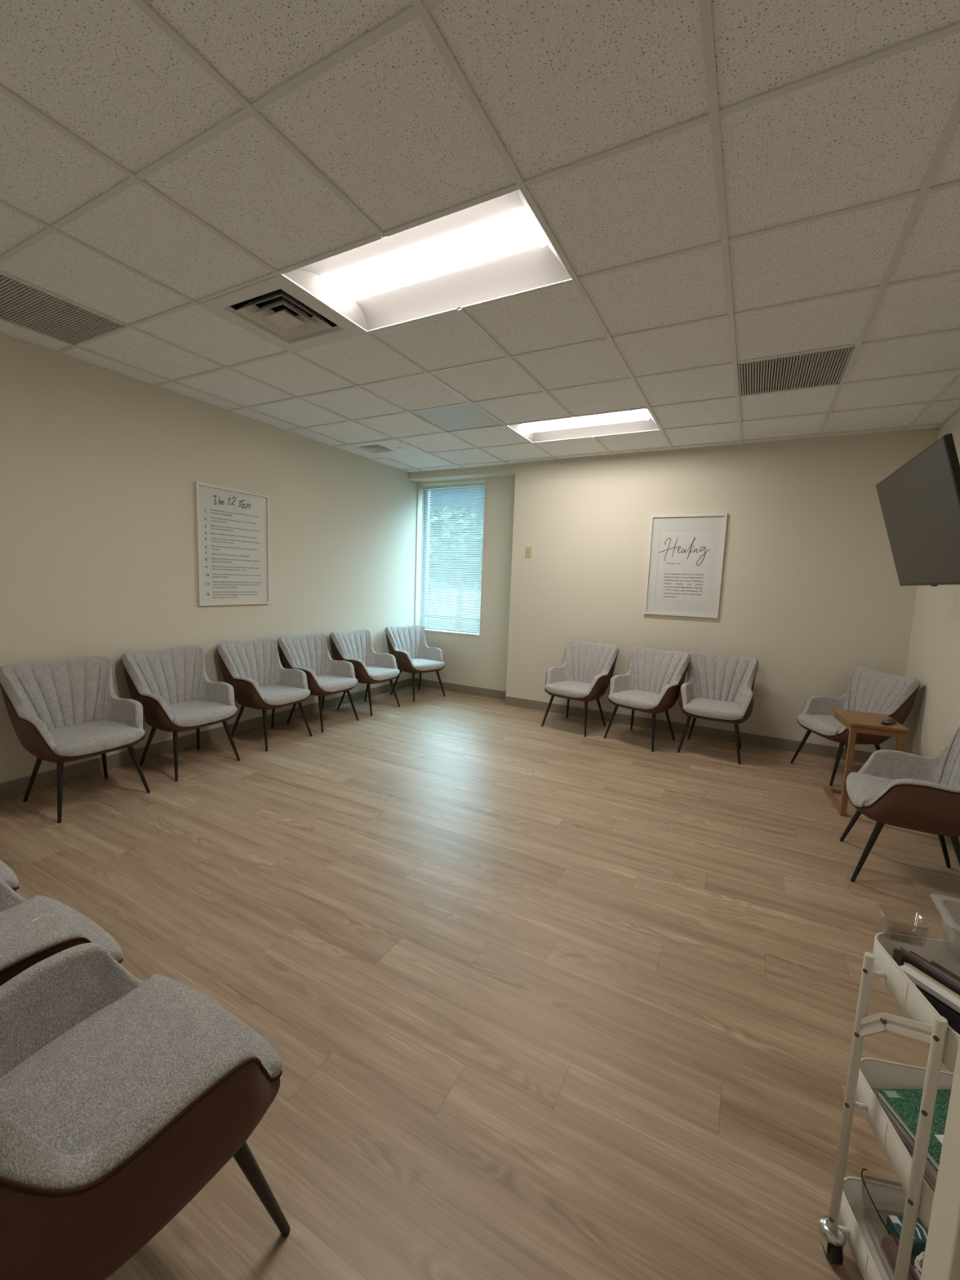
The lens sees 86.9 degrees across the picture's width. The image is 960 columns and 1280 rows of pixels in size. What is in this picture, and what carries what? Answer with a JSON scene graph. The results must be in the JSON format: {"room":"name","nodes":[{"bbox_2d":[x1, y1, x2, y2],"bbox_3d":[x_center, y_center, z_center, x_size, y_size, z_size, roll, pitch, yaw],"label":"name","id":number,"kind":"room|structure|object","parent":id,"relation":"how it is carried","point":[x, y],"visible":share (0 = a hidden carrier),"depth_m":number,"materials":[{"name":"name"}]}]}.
{"room":"care facility","nodes":[
{"label":"care facility","id":0,"kind":"room"},
{"bbox_2d":[0,333,417,782],"bbox_3d":[-2.316,-0.696,4.490,0.150,3.165,6.350,6,8,28],"label":"wall","id":1,"kind":"structure","parent":0,"point":[100,468],"depth_m":3.88,"materials":[{"name":"beige paint"}]},
{"bbox_2d":[0,678,412,799],"bbox_3d":[-2.338,0.836,4.566,0.008,0.105,5.900,6,8,28],"label":"baseboard","id":2,"kind":"structure","parent":1,"relation":"attached to","point":[18,786],"depth_m":4.13,"materials":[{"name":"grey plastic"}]},
{"bbox_2d":[194,481,270,605],"bbox_3d":[-2.184,-0.825,4.524,0.028,1.016,0.712,6,8,28],"label":"framed print","id":3,"kind":"object","parent":1,"relation":"attached to","point":[233,538],"visible":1,"depth_m":4.50,"materials":[{"name":"white paper"}]},
{"bbox_2d":[0,685,959,1279],"bbox_3d":[0.025,1.175,3.380,5.735,0.120,6.400,6,8,28],"label":"floor","id":4,"kind":"structure","parent":0,"point":[551,1001],"depth_m":2.00,"materials":[{"name":"plastic"}]},
{"bbox_2d":[0,860,19,891],"bbox_3d":[-1.915,0.811,1.585,0.624,0.880,0.626,6,8,28],"label":"armchair","id":5,"kind":"object","parent":4,"relation":"on","point":[7,875],"visible":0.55,"depth_m":1.72,"materials":[{"name":"grey fabric"}]},
{"bbox_2d":[0,878,123,986],"bbox_3d":[-1.345,0.867,1.283,0.624,0.880,0.626,6,8,28],"label":"armchair","id":6,"kind":"object","parent":4,"relation":"on","point":[24,943],"visible":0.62,"depth_m":1.44,"materials":[{"name":"grey fabric"}]},
{"bbox_2d":[0,655,150,823],"bbox_3d":[-2.577,0.589,3.267,0.626,0.880,0.624,6,8,28],"label":"armchair","id":7,"kind":"object","parent":4,"relation":"on","point":[60,712],"visible":1,"depth_m":3.24,"materials":[{"name":"grey fabric"}]},
{"bbox_2d":[0,942,289,1279],"bbox_3d":[-0.779,0.923,0.983,0.624,0.880,0.626,6,8,28],"label":"armchair","id":8,"kind":"object","parent":4,"relation":"on","point":[123,1095],"visible":1,"depth_m":0.96,"materials":[{"name":"grey fabric"}]},
{"bbox_2d":[120,645,239,782],"bbox_3d":[-2.274,0.525,3.907,0.626,0.880,0.624,6,8,28],"label":"armchair","id":9,"kind":"object","parent":4,"relation":"on","point":[174,688],"visible":1,"depth_m":3.89,"materials":[{"name":"grey fabric"}]},
{"bbox_2d":[216,637,311,751],"bbox_3d":[-1.923,0.458,4.583,0.626,0.880,0.624,6,8,27],"label":"armchair","id":10,"kind":"object","parent":4,"relation":"on","point":[255,672],"visible":0.98,"depth_m":4.55,"materials":[{"name":"grey fabric"}]},
{"bbox_2d":[276,632,359,732],"bbox_3d":[-1.622,0.403,5.150,0.626,0.880,0.624,6,8,27],"label":"armchair","id":11,"kind":"object","parent":4,"relation":"on","point":[309,654],"visible":0.84,"depth_m":5.16,"materials":[{"name":"grey fabric"}]},
{"bbox_2d":[329,628,399,716],"bbox_3d":[-1.288,0.342,5.772,0.626,0.880,0.624,6,8,27],"label":"armchair","id":12,"kind":"object","parent":4,"relation":"on","point":[354,646],"visible":0.92,"depth_m":5.75,"materials":[{"name":"grey fabric"}]},
{"bbox_2d":[385,624,444,702],"bbox_3d":[-0.815,0.275,6.491,0.626,0.880,0.624,9,9,44],"label":"armchair","id":13,"kind":"object","parent":4,"relation":"on","point":[412,655],"visible":0.96,"depth_m":6.50,"materials":[{"name":"grey fabric"}]},
{"bbox_2d":[541,640,618,737],"bbox_3d":[1.038,0.479,5.338,0.624,0.880,0.626,7,9,39],"label":"armchair","id":14,"kind":"object","parent":4,"relation":"on","point":[586,671],"visible":1,"depth_m":5.36,"materials":[{"name":"grey fabric"}]},
{"bbox_2d":[604,646,690,751],"bbox_3d":[1.619,0.544,4.967,0.624,0.880,0.626,9,9,44],"label":"armchair","id":15,"kind":"object","parent":4,"relation":"on","point":[653,680],"visible":0.99,"depth_m":4.98,"materials":[{"name":"grey fabric"}]},
{"bbox_2d":[677,651,758,764],"bbox_3d":[2.192,0.595,4.709,0.624,0.880,0.626,6,8,30],"label":"armchair","id":16,"kind":"object","parent":4,"relation":"on","point":[717,687],"visible":0.99,"depth_m":4.75,"materials":[{"name":"grey fabric"}]},
{"bbox_2d":[790,666,920,786],"bbox_3d":[3.046,0.690,4.177,0.626,0.880,0.624,2,7,-1],"label":"armchair","id":17,"kind":"object","parent":4,"relation":"on","point":[868,690],"visible":0.73,"depth_m":4.13,"materials":[{"name":"grey fabric"}]},
{"bbox_2d":[822,708,909,816],"bbox_3d":[2.691,0.864,3.571,0.320,0.650,0.490,5,7,22],"label":"side table","id":18,"kind":"object","parent":4,"relation":"on","point":[865,722],"visible":0.62,"depth_m":3.41,"materials":[{"name":"brown wood"}]},
{"bbox_2d":[880,719,896,725],"bbox_3d":[2.737,0.549,3.389,0.150,0.020,0.044,-2,8,-34],"label":"remote control","id":19,"kind":"object","parent":18,"relation":"on","point":[889,722],"visible":1,"depth_m":3.37,"materials":[{"name":"black plastic"}]},
{"bbox_2d":[817,932,959,1279],"bbox_3d":[1.044,1.050,1.006,0.548,0.757,0.301,3,7,10],"label":"rolling cart","id":20,"kind":"object","parent":4,"relation":"on","point":[924,1023],"visible":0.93,"depth_m":1.09,"materials":[{"name":"white metal"}]},
{"bbox_2d":[817,1215,846,1254],"bbox_3d":[0.802,1.360,1.157,0.054,0.050,0.053,3,7,11],"label":"caster","id":21,"kind":"object","parent":20,"relation":"attached to","point":[833,1237],"depth_m":1.14,"materials":[{"name":"silver metal"}]},
{"bbox_2d":[862,1175,903,1279],"bbox_3d":[0.995,1.331,1.047,0.270,0.100,0.265,3,7,11],"label":"storage bin","id":22,"kind":"object","parent":20,"relation":"in","point":[865,1178],"visible":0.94,"depth_m":1.18,"materials":[{"name":"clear plastic"}]},
{"bbox_2d":[861,1168,890,1235],"bbox_3d":[0.912,1.304,1.157,0.024,0.100,0.096,1,7,-13],"label":"wire hook","id":23,"kind":"object","parent":22,"relation":"in","point":[863,1169],"visible":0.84,"depth_m":1.17,"materials":[{"name":"black plastic"}]},
{"bbox_2d":[880,1233,919,1279],"bbox_3d":[0.892,1.344,1.039,0.040,0.061,0.184,3,7,10],"label":"pouch","id":24,"kind":"object","parent":22,"relation":"in","point":[889,1246],"visible":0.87,"depth_m":1.09,"materials":[{"name":"brown fabric"}]},
{"bbox_2d":[885,1215,928,1255],"bbox_3d":[0.973,1.346,1.145,0.072,0.036,0.048,2,7,2],"label":"paper packet","id":25,"kind":"object","parent":22,"relation":"in","point":[894,1223],"visible":0.5,"depth_m":1.14,"materials":[{"name":"teal paper"}]},
{"bbox_2d":[888,1215,927,1239],"bbox_3d":[0.971,1.328,1.145,0.062,0.001,0.040,2,7,2],"label":"print","id":26,"kind":"object","parent":25,"relation":"on","point":[895,1221],"depth_m":1.15,"materials":[{"name":"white paper"}]},
{"bbox_2d":[914,1251,924,1279],"bbox_3d":[0.961,1.350,1.070,0.069,0.034,0.068,-2,8,-30],"label":"cord","id":27,"kind":"object","parent":22,"relation":"in","point":[918,1261],"visible":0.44,"depth_m":1.09,"materials":[{"name":"white plastic"}]},
{"bbox_2d":[839,1176,928,1279],"bbox_3d":[1.026,1.350,1.043,0.414,0.076,0.301,3,7,11],"label":"tray","id":28,"kind":"object","parent":20,"relation":"on","point":[887,1200],"depth_m":1.18,"materials":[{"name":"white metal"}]},
{"bbox_2d":[876,903,930,946],"bbox_3d":[0.941,0.637,1.131,0.080,0.047,0.066,4,7,18],"label":"acrylic tray","id":29,"kind":"object","parent":20,"relation":"on","point":[882,924],"visible":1,"depth_m":1.13,"materials":[{"name":"clear plastic"}]},
{"bbox_2d":[855,1057,953,1227],"bbox_3d":[1.038,1.034,1.006,0.414,0.076,0.301,3,7,11],"label":"tray","id":30,"kind":"object","parent":20,"relation":"on","point":[874,1074],"depth_m":1.09,"materials":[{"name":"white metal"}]},
{"bbox_2d":[894,1128,935,1191],"bbox_3d":[0.991,1.055,1.037,0.224,0.016,0.185,2,7,3],"label":"notebook","id":31,"kind":"object","parent":20,"relation":"in","point":[927,1179],"visible":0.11,"depth_m":1.00,"materials":[{"name":"brown paper"}]},
{"bbox_2d":[875,1096,937,1185],"bbox_3d":[0.991,1.040,1.035,0.224,0.012,0.185,2,7,3],"label":"notebook","id":32,"kind":"object","parent":31,"relation":"on","point":[932,1173],"visible":0.22,"depth_m":1.05,"materials":[{"name":"grey paper"}]},
{"bbox_2d":[876,1088,951,1172],"bbox_3d":[1.000,1.024,1.051,0.220,0.018,0.170,2,7,-1],"label":"notebook","id":33,"kind":"object","parent":32,"relation":"on","point":[904,1104],"visible":0.56,"depth_m":1.08,"materials":[{"name":"green speckled cardboard"},{"name":"white paper"}]},
{"bbox_2d":[872,932,959,1073],"bbox_3d":[1.050,0.722,0.969,0.414,0.076,0.301,3,7,11],"label":"tray","id":34,"kind":"object","parent":20,"relation":"on","point":[905,993],"depth_m":1.05,"materials":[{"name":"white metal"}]},
{"bbox_2d":[892,948,959,990],"bbox_3d":[0.947,0.719,1.026,0.006,0.053,0.200,0,7,-20],"label":"folder","id":35,"kind":"object","parent":20,"relation":"in","point":[897,954],"visible":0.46,"depth_m":1.10,"materials":[{"name":"brown plastic"}]},
{"bbox_2d":[899,962,959,1013],"bbox_3d":[0.907,0.718,0.988,0.030,0.060,0.165,0,7,-20],"label":"book","id":36,"kind":"object","parent":20,"relation":"in","point":[944,995],"visible":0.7,"depth_m":1.00,"materials":[{"name":"white paper"}]},
{"bbox_2d":[899,946,959,988],"bbox_3d":[0.958,0.716,1.030,0.004,0.057,0.190,0,7,-20],"label":"folder","id":37,"kind":"object","parent":20,"relation":"in","point":[903,950],"visible":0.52,"depth_m":1.06,"materials":[{"name":"grey"}]},
{"bbox_2d":[900,955,959,995],"bbox_3d":[0.940,0.718,1.008,0.008,0.056,0.180,0,7,-20],"label":"folder","id":38,"kind":"object","parent":20,"relation":"in","point":[904,959],"visible":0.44,"depth_m":1.04,"materials":[{"name":"purple"}]},
{"bbox_2d":[906,962,959,996],"bbox_3d":[0.930,0.720,0.997,0.006,0.055,0.165,0,7,-20],"label":"folder","id":39,"kind":"object","parent":20,"relation":"in","point":[908,962],"visible":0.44,"depth_m":1.03,"materials":[{"name":"yellow"}]},
{"bbox_2d":[908,950,959,982],"bbox_3d":[0.970,0.718,1.034,0.008,0.053,0.170,0,7,-20],"label":"folder","id":40,"kind":"object","parent":20,"relation":"in","point":[911,952],"visible":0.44,"depth_m":1.07,"materials":[{"name":"red"}]},
{"bbox_2d":[915,984,959,1035],"bbox_3d":[0.893,0.726,0.956,0.014,0.050,0.135,0,7,-20],"label":"folder","id":41,"kind":"object","parent":20,"relation":"in","point":[953,1016],"visible":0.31,"depth_m":0.96,"materials":[{"name":"black plastic"}]},
{"bbox_2d":[930,960,959,980],"bbox_3d":[0.980,0.717,1.038,0.004,0.055,0.100,0,7,-20],"label":"folder","id":42,"kind":"object","parent":20,"relation":"in","point":[953,975],"visible":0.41,"depth_m":1.06,"materials":[{"name":"green"}]},
{"bbox_2d":[839,726,959,882],"bbox_3d":[2.342,0.838,2.694,0.626,0.880,0.624,6,8,29],"label":"armchair","id":43,"kind":"object","parent":4,"relation":"on","point":[898,788],"visible":1,"depth_m":2.63,"materials":[{"name":"grey fabric"}]},
{"bbox_2d":[0,0,959,472],"bbox_3d":[0.055,-1.719,2.893,5.435,0.001,5.770,6,8,28],"label":"ceiling","id":44,"kind":"structure","parent":0,"point":[560,82],"depth_m":1.78,"materials":[{"name":"tile"}]},
{"bbox_2d":[0,273,124,345],"bbox_3d":[-2.412,-1.810,2.768,0.582,0.040,0.582,6,8,28],"label":"ceiling vent","id":45,"kind":"object","parent":44,"relation":"in","point":[24,305],"visible":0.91,"depth_m":2.80,"materials":[{"name":"grey metal"}]},
{"bbox_2d":[199,275,364,351],"bbox_3d":[-1.049,-1.806,2.728,0.590,0.158,0.590,6,8,28],"label":"ceiling vent","id":46,"kind":"object","parent":44,"relation":"in","point":[273,308],"visible":0.84,"depth_m":2.75,"materials":[{"name":"white metal"}]},
{"bbox_2d":[350,439,427,457],"bbox_3d":[-0.968,-2.121,5.434,0.590,0.158,0.590,6,8,28],"label":"ceiling vent","id":47,"kind":"object","parent":44,"relation":"in","point":[388,448],"visible":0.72,"depth_m":5.43,"materials":[{"name":"metal"}]},
{"bbox_2d":[283,189,571,330],"bbox_3d":[-0.245,-1.708,2.303,1.211,0.096,0.602,6,8,28],"label":"ceiling light","id":48,"kind":"object","parent":44,"relation":"attached to","point":[496,247],"visible":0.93,"depth_m":2.31,"materials":[{"name":"white plastic"}]},
{"bbox_2d":[0,0,959,473],"bbox_3d":[0.063,-1.729,2.908,5.335,0.032,5.705,6,8,28],"label":"grid","id":49,"kind":"object","parent":44,"relation":"attached to","point":[420,8],"visible":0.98,"depth_m":2.00,"materials":[{"name":"white paint"}]},
{"bbox_2d":[508,408,659,442],"bbox_3d":[0.909,-1.916,4.441,1.211,0.096,0.602,6,8,28],"label":"ceiling light","id":50,"kind":"object","parent":44,"relation":"attached to","point":[637,420],"visible":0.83,"depth_m":4.51,"materials":[{"name":"white plastic"}]},
{"bbox_2d":[737,346,854,395],"bbox_3d":[1.961,-1.699,3.199,0.582,0.040,0.582,6,8,28],"label":"ceiling vent","id":51,"kind":"object","parent":44,"relation":"in","point":[827,366],"visible":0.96,"depth_m":3.19,"materials":[{"name":"grey metal"}]},
{"bbox_2d":[506,428,938,752],"bbox_3d":[2.225,-0.630,5.358,3.925,3.165,0.540,6,8,28],"label":"wall","id":52,"kind":"structure","parent":0,"point":[811,591],"depth_m":4.88,"materials":[{"name":"beige paint"}]},
{"bbox_2d":[408,464,515,691],"bbox_3d":[-0.178,-0.872,6.658,1.560,3.165,0.495,6,8,28],"label":"window alcove","id":53,"kind":"object","parent":52,"relation":"in","point":[481,660],"depth_m":6.48,"materials":[{"name":"beige paint"}]},
{"bbox_2d":[419,482,484,633],"bbox_3d":[-0.379,-1.082,6.771,0.995,1.926,0.040,6,8,28],"label":"window blind","id":54,"kind":"object","parent":53,"relation":"attached to","point":[425,596],"visible":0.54,"depth_m":6.77,"materials":[{"name":"white paint"}]},
{"bbox_2d":[421,482,484,635],"bbox_3d":[-0.377,-1.083,6.792,1.023,1.972,0.212,6,8,28],"label":"window","id":55,"kind":"structure","parent":53,"relation":"attached to","point":[425,629],"depth_m":6.97,"materials":[{"name":"grey metal"}]},
{"bbox_2d":[414,677,506,699],"bbox_3d":[-0.257,0.652,6.785,1.552,0.105,0.008,6,8,28],"label":"baseboard","id":56,"kind":"structure","parent":53,"relation":"attached to","point":[427,683],"depth_m":6.76,"materials":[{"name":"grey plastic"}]},
{"bbox_2d":[524,546,531,556],"bbox_3d":[0.560,-1.025,5.901,0.074,0.116,0.016,6,8,28],"label":"light switch","id":57,"kind":"object","parent":52,"relation":"attached to","point":[528,549],"visible":1,"depth_m":5.90,"materials":[{"name":"beige plastic"}]},
{"bbox_2d":[643,512,727,617],"bbox_3d":[2.057,-0.750,5.113,0.712,1.016,0.028,6,8,28],"label":"framed print","id":58,"kind":"object","parent":52,"relation":"attached to","point":[686,552],"visible":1,"depth_m":5.11,"materials":[{"name":"white paper"}]},
{"bbox_2d":[505,696,872,763],"bbox_3d":[1.972,0.905,5.332,3.779,0.105,0.008,6,8,28],"label":"baseboard","id":59,"kind":"structure","parent":52,"relation":"attached to","point":[725,735],"depth_m":5.17,"materials":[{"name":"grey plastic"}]},
{"bbox_2d":[894,410,959,757],"bbox_3d":[2.383,-0.194,1.693,0.150,3.165,5.810,6,8,28],"label":"wall","id":60,"kind":"structure","parent":0,"point":[933,719],"depth_m":3.71,"materials":[{"name":"beige paint"}]},
{"bbox_2d":[875,433,959,586],"bbox_3d":[2.595,-0.627,2.749,0.542,0.675,1.227,5,7,26],"label":"television","id":61,"kind":"object","parent":60,"relation":"attached to","point":[920,500],"visible":1,"depth_m":2.68,"materials":[{"name":"black plastic"}]},
{"bbox_2d":[946,835,959,843],"bbox_3d":[2.528,1.269,2.409,0.008,0.105,4.652,6,8,28],"label":"baseboard","id":62,"kind":"structure","parent":60,"relation":"attached to","point":[947,837],"depth_m":3.14,"materials":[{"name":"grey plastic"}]},
{"bbox_2d":[920,1038,959,1279],"bbox_3d":[1.057,0.062,0.382,0.915,2.865,0.080,6,8,28],"label":"wall","id":63,"kind":"structure","parent":0,"point":[941,1260],"depth_m":0.68,"materials":[{"name":"beige paint"}]},
{"label":"outside","id":64,"kind":"structure","parent":0,"visible":0},
{"bbox_2d":[427,588,480,630],"bbox_3d":[9.213,-3.442,50.644,110.000,0.100,84.160,6,8,28],"label":"ground","id":65,"kind":"structure","parent":64,"point":[436,588],"depth_m":41.53,"materials":[{"name":"grey"}]},
{"bbox_2d":[428,506,483,628],"bbox_3d":[-0.695,-2.723,19.888,3.426,4.925,3.612,6,8,28],"label":"tree","id":66,"kind":"object","parent":65,"relation":"on","point":[444,506],"visible":0.24,"depth_m":19.05,"materials":[{"name":"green plant"}]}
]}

